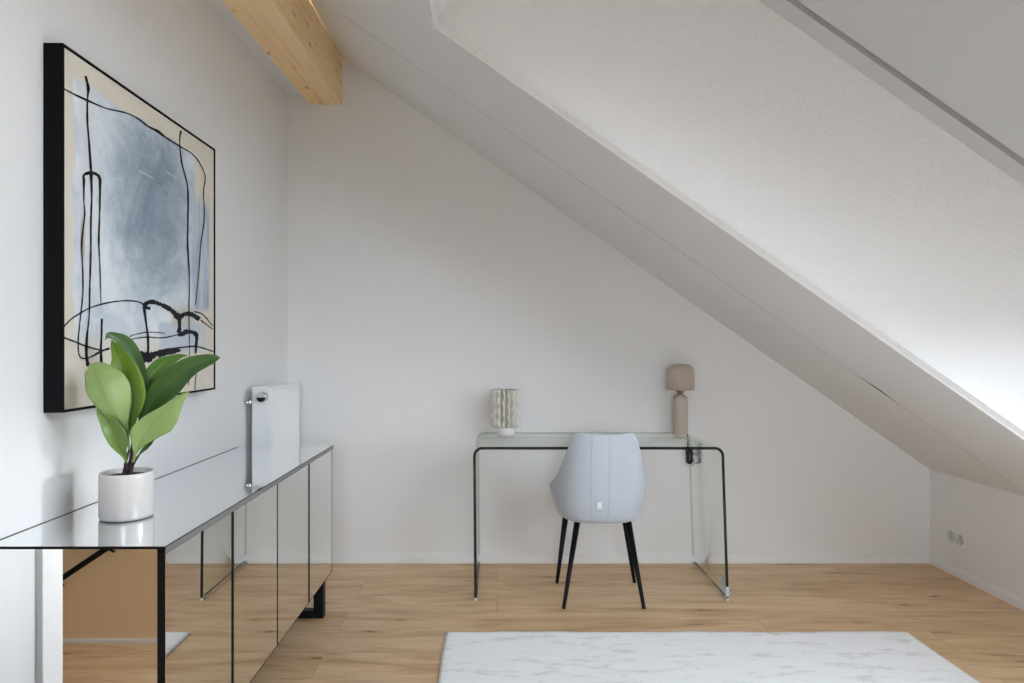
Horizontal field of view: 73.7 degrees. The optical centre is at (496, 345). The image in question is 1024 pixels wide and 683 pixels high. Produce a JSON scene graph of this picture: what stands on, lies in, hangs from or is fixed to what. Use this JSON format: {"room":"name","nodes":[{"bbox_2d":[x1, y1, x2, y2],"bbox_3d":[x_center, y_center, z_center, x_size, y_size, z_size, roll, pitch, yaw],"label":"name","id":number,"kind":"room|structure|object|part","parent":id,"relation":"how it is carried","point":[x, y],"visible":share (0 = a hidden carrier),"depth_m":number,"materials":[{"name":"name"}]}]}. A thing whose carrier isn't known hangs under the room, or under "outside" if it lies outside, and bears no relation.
{"room":"home office","nodes":[
{"label":"home office","id":0,"kind":"room"},
{"bbox_2d":[0,0,287,538],"bbox_3d":[-1.285,-0.445,0.775,0.150,3.400,6.350,0,0,0],"label":"wall","id":1,"kind":"structure","parent":0,"point":[183,58],"depth_m":2.42,"materials":[{"name":"white paint"}]},
{"bbox_2d":[43,43,214,412],"bbox_3d":[-1.183,-0.315,2.313,0.052,0.986,0.986,0,0,0],"label":"framed painting","id":2,"kind":"object","parent":1,"relation":"attached to","point":[129,191],"visible":0.94,"depth_m":2.08,"materials":[{"name":"black paint"}]},
{"bbox_2d":[245,382,299,444],"bbox_3d":[-1.144,0.645,3.489,0.128,0.899,0.514,0,0,0],"label":"radiator","id":3,"kind":"object","parent":1,"relation":"attached to","point":[275,407],"visible":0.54,"depth_m":3.35,"materials":[{"name":"white metal"}]},
{"bbox_3d":[-1.118,0.243,3.250,0.048,0.048,0.024,0,0,0],"label":"thermostat knob","id":4,"kind":"part","parent":3,"relation":"part of","materials":[{"name":"silver metal"}]},
{"bbox_2d":[255,382,299,388],"bbox_3d":[-1.125,0.202,3.505,0.090,0.012,0.469,0,0,0],"label":"grille","id":5,"kind":"object","parent":3,"relation":"attached to","point":[281,385],"depth_m":3.49,"materials":[{"name":"white metal"}]},
{"bbox_3d":[-1.086,0.651,3.507,0.012,0.887,0.475,0,0,0],"label":"panel","id":6,"kind":"part","parent":3,"relation":"part of","materials":[{"name":"white metal"}]},
{"bbox_2d":[209,0,300,94],"bbox_3d":[-1.130,-1.488,0.785,0.260,0.073,6.370,0,0,0],"label":"ceiling","id":7,"kind":"structure","parent":0,"point":[267,62],"depth_m":3.33,"materials":[{"name":"white paint"}]},
{"bbox_2d":[222,0,341,104],"bbox_3d":[-1.068,-1.570,0.775,0.246,0.350,6.354,0,0,1],"label":"ceiling beam","id":8,"kind":"structure","parent":7,"relation":"attached to","point":[292,33],"depth_m":3.29,"materials":[{"name":"brown wood"}]},
{"bbox_2d":[394,0,440,26],"bbox_3d":[0.869,-0.466,0.095,3.538,2.502,4.990,0,0,0],"label":"ceiling","id":9,"kind":"structure","parent":0,"point":[420,8],"depth_m":2.53,"materials":[{"name":"white paint"}]},
{"bbox_2d":[439,0,449,12],"bbox_3d":[-0.070,-1.582,0.555,0.550,0.745,4.310,0,0,0],"label":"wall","id":10,"kind":"structure","parent":0,"point":[443,3],"depth_m":2.55,"materials":[{"name":"white paint"}]},
{"bbox_2d":[288,58,929,554],"bbox_3d":[-0.248,-0.495,4.050,6.104,3.500,0.200,0,0,0],"label":"wall","id":11,"kind":"structure","parent":0,"point":[425,279],"depth_m":3.95,"materials":[{"name":"white paint"}]},
{"bbox_2d":[332,555,929,563],"bbox_3d":[0.647,1.232,3.943,3.714,0.046,0.014,0,0,0],"label":"baseboard","id":12,"kind":"structure","parent":11,"relation":"attached to","point":[336,559],"depth_m":3.94,"materials":[{"name":"white paint"}]},
{"bbox_2d":[251,564,1023,682],"bbox_3d":[-0.248,1.315,0.775,6.104,0.120,6.550,0,0,0],"label":"floor","id":13,"kind":"structure","parent":0,"point":[381,623],"depth_m":3.27,"materials":[{"name":"brown wood"}]},
{"bbox_2d":[0,445,332,682],"bbox_3d":[-0.990,0.862,2.417,0.432,0.786,1.634,0,0,0],"label":"sideboard","id":14,"kind":"object","parent":13,"relation":"on","point":[235,546],"visible":1,"depth_m":1.79,"materials":[{"name":"silver mirror"}]},
{"bbox_3d":[-0.999,0.771,1.608,0.402,0.588,0.006,0,0,0],"label":"panel","id":15,"kind":"part","parent":14,"relation":"part of","materials":[{"name":"white mirror"}]},
{"bbox_2d":[85,332,219,521],"bbox_3d":[-0.929,0.215,1.868,0.328,0.508,0.156,0,0,0],"label":"potted plant","id":16,"kind":"object","parent":14,"relation":"on","point":[123,392],"visible":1,"depth_m":1.83,"materials":[{"name":"green plant"}]},
{"bbox_3d":[-1.010,0.337,1.859,0.009,0.045,0.032,0,0,-44],"label":"stem","id":17,"kind":"part","parent":16,"relation":"part of","materials":[{"name":"grey"}]},
{"bbox_3d":[-1.015,0.321,1.869,0.040,0.078,0.009,0,0,34],"label":"stem","id":18,"kind":"part","parent":16,"relation":"part of","materials":[{"name":"grey"}]},
{"bbox_3d":[-1.018,0.407,1.878,0.136,0.126,0.136,0,0,0],"label":"pot","id":19,"kind":"part","parent":16,"relation":"part of","materials":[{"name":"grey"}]},
{"bbox_3d":[-1.008,0.314,1.880,0.042,0.092,0.019,0,0,0],"label":"stem","id":20,"kind":"part","parent":16,"relation":"part of","materials":[{"name":"grey"}]},
{"bbox_3d":[-1.003,0.338,1.871,0.025,0.043,0.009,0,0,0],"label":"stem","id":21,"kind":"part","parent":16,"relation":"part of","materials":[{"name":"grey"}]},
{"bbox_3d":[-0.988,0.480,2.416,0.424,0.018,1.632,0,0,0],"label":"frame","id":22,"kind":"part","parent":14,"relation":"part of","materials":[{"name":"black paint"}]},
{"bbox_3d":[-0.789,0.777,1.808,0.018,0.576,0.405,0,0,0],"label":"door","id":23,"kind":"part","parent":14,"relation":"part of","materials":[{"name":"silver metal"}]},
{"bbox_2d":[165,513,230,682],"bbox_3d":[-0.780,0.775,1.804,0.002,0.571,0.396,0,0,0],"label":"mirror","id":24,"kind":"object","parent":14,"relation":"attached to","point":[198,565],"depth_m":1.79,"materials":[{"name":"glass"}]},
{"bbox_3d":[-0.789,0.777,2.217,0.018,0.576,0.409,0,0,0],"label":"door","id":25,"kind":"part","parent":14,"relation":"part of","materials":[{"name":"silver metal"}]},
{"bbox_2d":[234,484,276,682],"bbox_3d":[-0.780,0.775,2.220,0.002,0.571,0.394,0,0,0],"label":"mirror","id":26,"kind":"object","parent":14,"relation":"attached to","point":[255,517],"depth_m":2.19,"materials":[{"name":"glass"}]},
{"bbox_3d":[-0.789,0.777,2.626,0.018,0.576,0.405,0,0,0],"label":"door","id":27,"kind":"part","parent":14,"relation":"part of","materials":[{"name":"silver metal"}]},
{"bbox_2d":[278,465,307,642],"bbox_3d":[-0.780,0.775,2.623,0.002,0.571,0.388,0,0,0],"label":"door","id":28,"kind":"structure","parent":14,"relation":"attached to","point":[293,486],"depth_m":2.60,"materials":[{"name":"glass"}]},
{"bbox_3d":[-0.995,1.160,3.165,0.390,0.190,0.044,0,0,0],"label":"leg frame","id":29,"kind":"part","parent":14,"relation":"part of","materials":[{"name":"black metal"}]},
{"bbox_3d":[-0.789,0.777,3.030,0.018,0.576,0.401,0,0,0],"label":"door","id":30,"kind":"part","parent":14,"relation":"part of","materials":[{"name":"silver metal"}]},
{"bbox_2d":[310,450,331,599],"bbox_3d":[-0.780,0.775,3.030,0.002,0.571,0.375,0,0,0],"label":"door","id":31,"kind":"structure","parent":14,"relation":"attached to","point":[320,461],"depth_m":3.01,"materials":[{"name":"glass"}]},
{"bbox_2d":[550,433,645,608],"bbox_3d":[0.512,0.835,3.442,0.491,0.844,0.450,0,0,0],"label":"dining chair","id":32,"kind":"object","parent":13,"relation":"on","point":[600,478],"visible":1,"depth_m":3.26,"materials":[{"name":"fabric"}]},
{"bbox_3d":[0.342,1.058,3.573,0.031,0.397,0.121,0,0,-20],"label":"leg","id":33,"kind":"part","parent":32,"relation":"part of","materials":[{"name":"black metal"}]},
{"bbox_3d":[0.359,1.058,3.313,0.030,0.399,0.147,0,0,37],"label":"leg","id":34,"kind":"part","parent":32,"relation":"part of","materials":[{"name":"black metal"}]},
{"bbox_3d":[0.688,1.058,3.574,0.030,0.398,0.139,0,0,37],"label":"leg","id":35,"kind":"part","parent":32,"relation":"part of","materials":[{"name":"black metal"}]},
{"bbox_3d":[0.675,1.058,3.316,0.031,0.398,0.136,0,0,-33],"label":"leg","id":36,"kind":"part","parent":32,"relation":"part of","materials":[{"name":"black metal"}]},
{"bbox_2d":[473,437,728,600],"bbox_3d":[0.512,0.875,3.651,1.260,0.759,0.586,0,0,0],"label":"glass desk","id":37,"kind":"object","parent":13,"relation":"on","point":[724,590],"visible":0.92,"depth_m":3.36,"materials":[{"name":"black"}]},
{"bbox_2d":[490,388,521,435],"bbox_3d":[0.050,0.368,3.800,0.178,0.255,0.178,0,0,0],"label":"vase","id":38,"kind":"object","parent":37,"relation":"on","point":[505,404],"visible":1,"depth_m":3.75,"materials":[{"name":"white ceramic"}]},
{"bbox_2d":[666,364,697,465],"bbox_3d":[1.050,0.395,3.874,0.153,0.591,0.231,0,0,29],"label":"table lamp","id":39,"kind":"object","parent":37,"relation":"on","point":[680,378],"visible":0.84,"depth_m":3.80,"materials":[{"name":"beige ceramic"}]},
{"bbox_3d":[1.031,0.172,3.840,0.153,0.147,0.153,0,0,0],"label":"lamp shade","id":40,"kind":"part","parent":39,"relation":"part of","materials":[{"name":"fabric"}]},
{"bbox_3d":[1.107,0.630,3.927,0.044,0.097,0.023,0,0,0],"label":"coiled cord","id":41,"kind":"part","parent":39,"relation":"part of","materials":[{"name":"black plastic"}]},
{"bbox_2d":[438,631,979,682],"bbox_3d":[0.784,1.250,1.568,2.017,0.010,2.848,0,0,0],"label":"rug","id":42,"kind":"object","parent":13,"relation":"on","point":[501,656],"visible":1,"depth_m":2.72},
{"bbox_2d":[311,0,1023,495],"bbox_3d":[0.869,-0.466,3.577,3.538,2.502,0.786,0,0,0],"label":"ceiling strip","id":43,"kind":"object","parent":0,"point":[355,45],"visible":0.7,"depth_m":3.50,"materials":[{"name":"white paint"}]},
{"bbox_2d":[322,0,1023,491],"bbox_3d":[0.869,-0.466,2.884,3.538,2.502,0.588,0,0,0],"label":"ceiling","id":44,"kind":"structure","parent":0,"point":[389,22],"depth_m":2.86,"materials":[{"name":"white paint"}]},
{"bbox_2d":[330,6,1020,489],"bbox_3d":[0.842,-0.480,3.175,3.483,2.459,0.050,0,0,0],"label":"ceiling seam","id":45,"kind":"structure","parent":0,"point":[330,6],"depth_m":3.18,"materials":[{"name":"white paint"}]},
{"bbox_2d":[433,0,1023,438],"bbox_3d":[1.230,-0.502,2.646,2.949,2.705,0.128,0,0,0],"label":"sloped ceiling","id":46,"kind":"structure","parent":0,"point":[731,103],"depth_m":2.58,"materials":[{"name":"white paint"}]},
{"bbox_2d":[427,0,1023,440],"bbox_3d":[1.137,-0.259,0.497,2.763,1.946,4.194,0,0,0],"label":"trim","id":47,"kind":"structure","parent":46,"relation":"attached to","point":[431,3],"depth_m":2.57,"materials":[{"name":"white paint"}]},
{"bbox_2d":[758,0,1023,185],"bbox_3d":[1.459,-1.007,2.580,2.548,1.804,0.180,0,0,0],"label":"trim","id":48,"kind":"structure","parent":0,"point":[794,12],"depth_m":2.52,"materials":[{"name":"grey paint"}]},
{"bbox_2d":[797,0,1023,158],"bbox_3d":[1.459,-1.007,0.428,2.548,1.804,4.056,0,0,0],"label":"ceiling","id":49,"kind":"structure","parent":0,"point":[968,55],"depth_m":2.26,"materials":[{"name":"grey paint"}]},
{"bbox_2d":[930,470,1023,599],"bbox_3d":[2.604,0.455,0.775,0.200,1.600,6.350,0,0,0],"label":"wall","id":50,"kind":"structure","parent":0,"point":[991,519],"depth_m":3.54,"materials":[{"name":"white paint"}]},
{"bbox_2d":[947,527,965,548],"bbox_3d":[2.498,1.043,3.715,0.012,0.076,0.148,0,0,0],"label":"wall socket","id":51,"kind":"object","parent":50,"relation":"attached to","point":[958,538],"visible":1,"depth_m":3.70,"materials":[{"name":"white plastic"}]},
{"bbox_2d":[947,530,954,541],"bbox_3d":[2.493,1.043,3.751,0.004,0.062,0.062,0,0,0],"label":"outlet","id":52,"kind":"object","parent":51,"relation":"attached to","point":[950,533],"depth_m":3.75,"materials":[{"name":"grey plastic"}]},
{"bbox_2d":[956,534,963,545],"bbox_3d":[2.493,1.043,3.679,0.004,0.062,0.062,0,0,0],"label":"outlet","id":53,"kind":"object","parent":51,"relation":"attached to","point":[959,537],"depth_m":3.68,"materials":[{"name":"grey plastic"}]},
{"bbox_2d":[929,556,1023,610],"bbox_3d":[2.497,1.232,0.768,0.014,0.046,6.336,0,0,0],"label":"baseboard","id":54,"kind":"structure","parent":50,"relation":"attached to","point":[1002,595],"depth_m":3.53,"materials":[{"name":"white paint"}]}
]}

